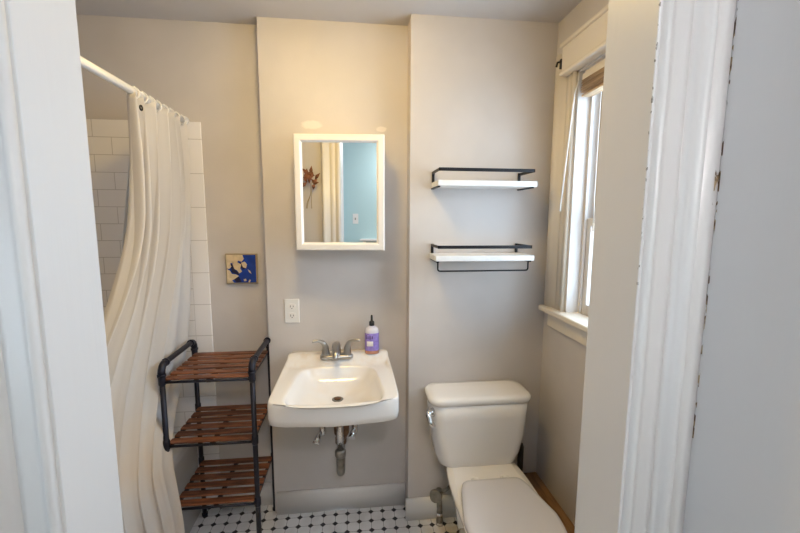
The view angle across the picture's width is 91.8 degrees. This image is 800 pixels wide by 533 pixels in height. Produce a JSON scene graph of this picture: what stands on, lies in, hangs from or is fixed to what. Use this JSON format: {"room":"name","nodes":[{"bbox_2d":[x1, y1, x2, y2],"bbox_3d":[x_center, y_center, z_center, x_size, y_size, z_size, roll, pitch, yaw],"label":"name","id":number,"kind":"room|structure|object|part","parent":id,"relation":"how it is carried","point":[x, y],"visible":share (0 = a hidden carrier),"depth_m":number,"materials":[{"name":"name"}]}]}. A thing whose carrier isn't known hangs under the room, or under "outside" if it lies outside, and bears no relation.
{"room":"bathroom","nodes":[
{"label":"bathroom","id":0,"kind":"room"},
{"bbox_2d":[121,154,129,253],"bbox_3d":[-1.081,0.196,1.651,0.125,1.630,0.455,-1,7,-7],"label":"liner","id":1,"kind":"object","parent":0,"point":[127,188],"visible":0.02,"depth_m":1.46,"materials":[{"name":"white plastic"}]},
{"bbox_2d":[80,56,188,124],"bbox_3d":[-0.917,-0.588,1.095,0.042,0.042,1.422,-1,7,-7],"label":"shower curtain rod","id":2,"kind":"object","parent":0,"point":[89,66],"visible":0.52,"depth_m":1.26,"materials":[{"name":"white plastic"}]},
{"bbox_2d":[86,119,221,505],"bbox_3d":[-1.340,0.303,1.882,0.818,1.958,0.008,-1,7,-7],"label":"tiled wall","id":3,"kind":"structure","parent":0,"point":[108,139],"depth_m":1.83,"materials":[{"name":"white tile"}]},
{"bbox_2d":[104,91,190,532],"bbox_3d":[-0.947,0.332,1.458,0.136,1.908,0.891,-1,7,-7],"label":"shower curtain","id":4,"kind":"object","parent":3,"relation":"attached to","point":[147,310],"visible":0.83,"depth_m":1.49,"materials":[{"name":"fabric"}]},
{"bbox_2d":[76,14,271,482],"bbox_3d":[-1.254,0.075,1.929,1.205,2.400,0.120,-1,7,-7],"label":"wall","id":5,"kind":"structure","parent":0,"point":[207,73],"depth_m":1.82,"materials":[{"name":"paint"}]},
{"bbox_2d":[225,253,258,283],"bbox_3d":[-0.776,0.010,1.905,0.148,0.148,0.022,-1,7,-7],"label":"decorative tile","id":6,"kind":"structure","parent":5,"relation":"attached to","point":[241,268],"depth_m":1.90,"materials":[{"name":"blue ceramic"}]},
{"bbox_2d":[221,482,272,508],"bbox_3d":[-0.794,1.211,2.054,0.285,0.118,0.016,-1,7,-7],"label":"baseboard","id":7,"kind":"structure","parent":5,"relation":"attached to","point":[266,494],"depth_m":2.05,"materials":[{"name":"white paint"}]},
{"bbox_2d":[190,505,459,532],"bbox_3d":[-0.426,1.391,1.416,2.708,0.080,1.650,-1,7,-7],"label":"floor","id":8,"kind":"structure","parent":0,"point":[386,519],"depth_m":1.95,"materials":[{"name":"tile"}]},
{"bbox_2d":[173,432,200,532],"bbox_3d":[-1.307,1.143,1.273,0.714,0.440,1.400,-1,7,-7],"label":"bathtub","id":9,"kind":"object","parent":8,"relation":"on","point":[185,459],"visible":0.04,"depth_m":1.85,"materials":[{"name":"ceramic"}]},
{"bbox_2d":[157,337,274,532],"bbox_3d":[-0.807,0.828,1.796,0.385,0.941,0.358,-1,7,-7],"label":"shelf rack","id":10,"kind":"object","parent":8,"relation":"on","point":[210,372],"visible":0.87,"depth_m":1.72,"materials":[{"name":"brown wood"}]},
{"bbox_3d":[-0.964,0.868,1.618,0.028,0.905,0.028,-1,7,-7],"label":"post","id":11,"kind":"part","parent":10,"relation":"part of","materials":[{"name":"black metal"}]},
{"bbox_3d":[-0.981,0.394,1.723,0.033,0.063,0.358,-1,7,-7],"label":"handle rail","id":12,"kind":"part","parent":10,"relation":"part of","materials":[{"name":"black metal"}]},
{"bbox_3d":[-1.001,0.828,1.939,0.028,0.905,0.028,-1,7,-7],"label":"post","id":13,"kind":"part","parent":10,"relation":"part of","materials":[{"name":"black metal"}]},
{"bbox_3d":[-0.806,0.449,1.750,0.352,0.016,0.336,-1,7,-7],"label":"tier frame","id":14,"kind":"part","parent":10,"relation":"part of","materials":[{"name":"brown wood"}]},
{"bbox_3d":[-0.807,0.724,1.784,0.352,0.016,0.336,-1,7,-7],"label":"tier frame","id":15,"kind":"part","parent":10,"relation":"part of","materials":[{"name":"brown wood"}]},
{"bbox_3d":[-0.808,1.007,1.818,0.352,0.016,0.336,-1,7,-7],"label":"tier frame","id":16,"kind":"part","parent":10,"relation":"part of","materials":[{"name":"brown wood"}]},
{"bbox_3d":[-0.614,0.864,1.658,0.028,0.905,0.028,-1,7,-7],"label":"post","id":17,"kind":"part","parent":10,"relation":"part of","materials":[{"name":"black metal"}]},
{"bbox_3d":[-0.631,0.390,1.763,0.033,0.063,0.358,-1,7,-7],"label":"handle rail","id":18,"kind":"part","parent":10,"relation":"part of","materials":[{"name":"black metal"}]},
{"bbox_3d":[-0.651,0.824,1.979,0.028,0.905,0.028,-1,7,-7],"label":"post","id":19,"kind":"part","parent":10,"relation":"part of","materials":[{"name":"black metal"}]},
{"bbox_2d":[430,485,449,526],"bbox_3d":[0.204,1.091,1.908,0.111,0.400,0.078,2,7,14],"label":"valve","id":20,"kind":"object","parent":8,"relation":"on","point":[435,494],"visible":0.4,"depth_m":1.92,"materials":[{"name":"silver metal"}]},
{"bbox_3d":[0.175,1.120,1.900,0.061,0.063,0.050,-1,7,-7],"label":"valve handle","id":21,"kind":"part","parent":20,"relation":"part of","materials":[{"name":"silver metal"}]},
{"bbox_2d":[424,380,566,532],"bbox_3d":[0.386,0.970,1.568,0.501,0.724,0.807,-1,7,-7],"label":"toilet","id":22,"kind":"object","parent":8,"relation":"on","point":[476,427],"visible":1,"depth_m":1.73,"materials":[{"name":"white ceramic"}]},
{"bbox_3d":[0.135,0.670,1.719,0.044,0.070,0.078,-1,7,-7],"label":"flush lever","id":23,"kind":"part","parent":22,"relation":"part of","materials":[{"name":"silver metal"}]},
{"bbox_3d":[0.410,0.949,1.406,0.356,0.018,0.477,-1,7,-7],"label":"seat","id":24,"kind":"part","parent":22,"relation":"part of","materials":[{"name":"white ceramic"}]},
{"bbox_3d":[0.361,0.764,1.845,0.460,0.314,0.195,-1,7,-7],"label":"tank","id":25,"kind":"part","parent":22,"relation":"part of","materials":[{"name":"white ceramic"}]},
{"bbox_3d":[0.362,0.591,1.825,0.482,0.034,0.203,-1,7,-7],"label":"tank lid","id":26,"kind":"part","parent":22,"relation":"part of","materials":[{"name":"white ceramic"}]},
{"bbox_3d":[0.410,0.927,1.403,0.354,0.024,0.475,-1,7,-7],"label":"seat lid","id":27,"kind":"part","parent":22,"relation":"part of","materials":[{"name":"white plastic"}]},
{"bbox_2d":[517,442,523,471],"bbox_3d":[0.592,1.077,1.926,0.090,0.425,0.090,-1,7,-7],"label":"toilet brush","id":28,"kind":"object","parent":8,"relation":"on","point":[520,455],"visible":0.09,"depth_m":1.90,"materials":[{"name":"black plastic"}]},
{"bbox_2d":[524,472,574,532],"bbox_3d":[0.742,1.247,1.453,0.076,0.205,1.191,-1,7,-7],"label":"wooden ledge","id":29,"kind":"object","parent":8,"relation":"on","point":[535,480],"visible":0.43,"depth_m":1.83,"materials":[{"name":"brown wood"}]},
{"bbox_2d":[75,0,581,25],"bbox_3d":[-0.069,-0.979,0.378,3.230,0.080,3.200,-1,7,-7],"label":"ceiling","id":30,"kind":"structure","parent":0,"point":[388,12],"depth_m":1.66,"materials":[{"name":"grey paint"}]},
{"bbox_2d":[256,17,407,512],"bbox_3d":[-0.315,0.070,1.998,0.676,2.400,0.197,-1,7,-7],"label":"wall","id":31,"kind":"structure","parent":0,"point":[316,76],"depth_m":1.87,"materials":[{"name":"paint"}]},
{"bbox_2d":[284,299,299,322],"bbox_3d":[-0.525,0.216,1.888,0.070,0.119,0.008,-1,7,-7],"label":"wall outlet","id":32,"kind":"object","parent":31,"relation":"attached to","point":[292,314],"visible":1,"depth_m":1.89,"materials":[{"name":"white plastic"}]},
{"bbox_2d":[288,304,294,309],"bbox_3d":[-0.525,0.195,1.882,0.033,0.029,0.002,-1,7,-7],"label":"socket","id":33,"kind":"object","parent":32,"relation":"attached to","point":[290,306],"depth_m":1.88,"materials":[{"name":"grey plastic"}]},
{"bbox_2d":[289,313,295,318],"bbox_3d":[-0.525,0.239,1.887,0.033,0.029,0.002,-1,7,-7],"label":"socket","id":34,"kind":"object","parent":32,"relation":"attached to","point":[291,315],"depth_m":1.89,"materials":[{"name":"grey plastic"}]},
{"bbox_2d":[313,427,325,444],"bbox_3d":[-0.388,0.720,1.898,0.057,0.267,0.150,1,7,3],"label":"shutoff valve","id":35,"kind":"object","parent":31,"relation":"attached to","point":[322,430],"visible":0.49,"depth_m":1.87,"materials":[{"name":"silver metal"}]},
{"bbox_3d":[-0.396,0.824,1.871,0.035,0.067,0.071,2,7,16],"label":"oval handle","id":36,"kind":"part","parent":35,"relation":"part of","materials":[{"name":"silver metal"}]},
{"bbox_2d":[267,349,398,426],"bbox_3d":[-0.277,0.546,1.697,0.512,0.194,0.520,-1,7,-7],"label":"sink","id":37,"kind":"object","parent":31,"relation":"attached to","point":[309,390],"visible":1,"depth_m":1.68,"materials":[{"name":"ceramic"}]},
{"bbox_2d":[312,338,359,359],"bbox_3d":[-0.305,0.396,1.863,0.169,0.095,0.167,6,9,38],"label":"faucet","id":38,"kind":"object","parent":37,"relation":"on","point":[336,354],"visible":1,"depth_m":1.85,"materials":[{"name":"silver metal"}]},
{"bbox_3d":[-0.379,0.389,1.864,0.085,0.083,0.043,-1,7,-7],"label":"handle","id":39,"kind":"part","parent":38,"relation":"part of","materials":[{"name":"silver metal"}]},
{"bbox_3d":[-0.301,0.397,1.823,0.042,0.078,0.144,-1,7,-7],"label":"spout","id":40,"kind":"part","parent":38,"relation":"part of","materials":[{"name":"silver metal"}]},
{"bbox_3d":[-0.306,0.432,1.878,0.160,0.019,0.056,-1,7,-7],"label":"plate","id":41,"kind":"part","parent":38,"relation":"part of","materials":[{"name":"silver metal"}]},
{"bbox_3d":[-0.234,0.388,1.881,0.085,0.083,0.043,-1,7,-7],"label":"handle","id":42,"kind":"part","parent":38,"relation":"part of","materials":[{"name":"silver metal"}]},
{"bbox_2d":[334,426,348,475],"bbox_3d":[-0.284,0.788,1.877,0.092,0.399,0.225,-1,7,-7],"label":"trap","id":43,"kind":"object","parent":37,"relation":"attached to","point":[341,433],"visible":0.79,"depth_m":1.79,"materials":[{"name":"silver metal"}]},
{"bbox_2d":[365,315,378,353],"bbox_3d":[-0.138,0.330,1.899,0.069,0.193,0.048,-1,7,-7],"label":"soap bottle","id":44,"kind":"object","parent":37,"relation":"on","point":[371,332],"visible":1,"depth_m":1.88,"materials":[{"name":"purple plastic"}]},
{"bbox_2d":[293,134,384,249],"bbox_3d":[-0.270,-0.329,1.765,0.393,0.502,0.176,-1,7,-7],"label":"medicine cabinet","id":45,"kind":"object","parent":31,"relation":"attached to","point":[339,179],"visible":1,"depth_m":1.70,"materials":[{"name":"white paint"}]},
{"bbox_2d":[276,482,404,514],"bbox_3d":[-0.304,1.216,2.033,0.665,0.118,0.016,-1,7,-7],"label":"baseboard","id":46,"kind":"structure","parent":31,"relation":"attached to","point":[391,494],"depth_m":2.02,"materials":[{"name":"white paint"}]},
{"bbox_2d":[348,425,357,439],"bbox_3d":[-0.228,0.710,1.916,0.052,0.249,0.142,0,7,-4],"label":"shutoff valve","id":47,"kind":"object","parent":31,"relation":"attached to","point":[354,428],"visible":0.46,"depth_m":1.88,"materials":[{"name":"silver metal"}]},
{"bbox_3d":[-0.230,0.814,1.888,0.035,0.050,0.061,1,7,8],"label":"oval handle","id":48,"kind":"part","parent":47,"relation":"part of","materials":[{"name":"silver metal"}]},
{"bbox_2d":[405,14,558,500],"bbox_3d":[0.437,0.069,2.030,0.826,2.400,0.305,-1,7,-7],"label":"wall","id":49,"kind":"structure","parent":0,"point":[480,91],"depth_m":1.82,"materials":[{"name":"paint"}]},
{"bbox_2d":[405,495,455,520],"bbox_3d":[0.327,1.227,1.996,0.600,0.110,0.020,-1,7,-7],"label":"baseboard","id":50,"kind":"structure","parent":49,"relation":"attached to","point":[417,508],"depth_m":1.97,"materials":[{"name":"white paint"}]},
{"bbox_2d":[429,243,533,271],"bbox_3d":[0.367,-0.043,1.772,0.446,0.116,0.161,-1,7,-7],"label":"wall shelf","id":51,"kind":"object","parent":49,"relation":"attached to","point":[436,257],"visible":1,"depth_m":1.70,"materials":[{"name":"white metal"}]},
{"bbox_3d":[0.364,-0.064,1.769,0.429,0.075,0.161,-1,7,-7],"label":"rail frame","id":52,"kind":"part","parent":51,"relation":"part of","materials":[{"name":"black metal"}]},
{"bbox_2d":[431,167,536,190],"bbox_3d":[0.371,-0.388,1.732,0.441,0.081,0.157,-1,7,-7],"label":"wall shelf","id":53,"kind":"object","parent":49,"relation":"attached to","point":[519,185],"visible":1,"depth_m":1.67,"materials":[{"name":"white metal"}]},
{"bbox_2d":[536,0,608,525],"bbox_3d":[0.867,0.166,1.258,0.150,2.400,1.341,-1,7,-7],"label":"wall","id":54,"kind":"structure","parent":0,"point":[563,357],"depth_m":1.75,"materials":[{"name":"paint"}]},
{"bbox_2d":[538,3,608,345],"bbox_3d":[0.839,-0.271,1.244,0.200,1.250,1.187,-1,7,-7],"label":"window","id":55,"kind":"structure","parent":54,"relation":"in","point":[570,235],"depth_m":1.68,"materials":[{"name":"white paint"}]},
{"bbox_2d":[555,59,561,68],"bbox_3d":[0.691,-0.880,1.685,0.030,0.040,0.014,-1,7,-7],"label":"hook","id":56,"kind":"object","parent":55,"relation":"attached to","point":[560,61],"visible":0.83,"depth_m":1.68,"materials":[{"name":"grey metal"}]},
{"bbox_3d":[0.717,-0.367,1.735,0.028,1.130,0.143,-1,7,-7],"label":"casing","id":57,"kind":"part","parent":55,"relation":"part of","materials":[{"name":"beige paint"}]},
{"bbox_2d":[559,58,604,231],"bbox_3d":[0.788,-0.427,1.227,0.104,0.653,0.863,-1,7,-7],"label":"window blind","id":58,"kind":"object","parent":55,"relation":"attached to","point":[593,77],"visible":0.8,"depth_m":1.55,"materials":[{"name":"beige paint"}]},
{"bbox_3d":[0.817,-0.653,1.192,0.044,0.010,0.833,-1,7,-7],"label":"rail","id":59,"kind":"part","parent":58,"relation":"part of","materials":[{"name":"brown wood"}]},
{"bbox_3d":[0.816,-0.733,1.182,0.038,0.034,0.842,-1,7,-7],"label":"head rail","id":60,"kind":"part","parent":58,"relation":"part of","materials":[{"name":"beige paint"}]},
{"bbox_3d":[0.796,-0.448,1.558,0.012,0.615,0.011,-4,8,-29],"label":"pull cord","id":61,"kind":"part","parent":58,"relation":"part of","materials":[{"name":"white fabric"}]},
{"bbox_3d":[0.768,-0.823,1.159,0.050,0.134,1.050,-1,7,-7],"label":"head casing","id":62,"kind":"part","parent":55,"relation":"part of","materials":[{"name":"beige paint"}]},
{"bbox_3d":[0.868,0.053,1.285,0.033,0.423,0.854,-1,7,-7],"label":"sash","id":63,"kind":"part","parent":55,"relation":"part of","materials":[{"name":"white paint"}]},
{"bbox_3d":[0.906,-0.436,1.229,0.033,0.633,0.854,-1,7,-7],"label":"sash","id":64,"kind":"part","parent":55,"relation":"part of","materials":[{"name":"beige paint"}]},
{"bbox_3d":[-0.083,0.252,0.529,3.250,2.400,0.080,-1,7,-7],"label":"wall","id":65,"kind":"structure","parent":0,"visible":0},
{"bbox_2d":[0,0,63,532],"bbox_3d":[-0.435,0.264,0.438,0.092,2.395,0.021,-1,7,-7],"label":"trim","id":66,"kind":"structure","parent":65,"relation":"attached to","point":[29,489],"depth_m":0.42,"materials":[{"name":"white paint"}]},
{"bbox_2d":[4,0,123,532],"bbox_3d":[-0.401,0.265,0.493,0.020,2.380,0.100,-1,7,-7],"label":"door frame","id":67,"kind":"structure","parent":65,"relation":"in","point":[43,39],"depth_m":0.45,"materials":[{"name":"white paint"}]},
{"bbox_2d":[574,0,663,532],"bbox_3d":[0.306,0.258,0.575,0.020,2.380,0.100,-1,7,-7],"label":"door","id":68,"kind":"structure","parent":65,"relation":"in","point":[633,36],"depth_m":0.53,"materials":[{"name":"paint"}]},
{"bbox_2d":[621,0,736,532],"bbox_3d":[0.352,0.256,0.528,0.092,2.395,0.021,-1,7,-7],"label":"trim","id":69,"kind":"structure","parent":65,"relation":"attached to","point":[696,40],"depth_m":0.49,"materials":[{"name":"paint"}]},
{"bbox_2d":[682,0,799,532],"bbox_3d":[0.423,0.316,0.186,0.101,2.340,0.713,-1,7,-7],"label":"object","id":70,"kind":"structure","parent":65,"relation":"in","point":[744,473],"depth_m":0.44,"materials":[{"name":"paint"}]}
]}

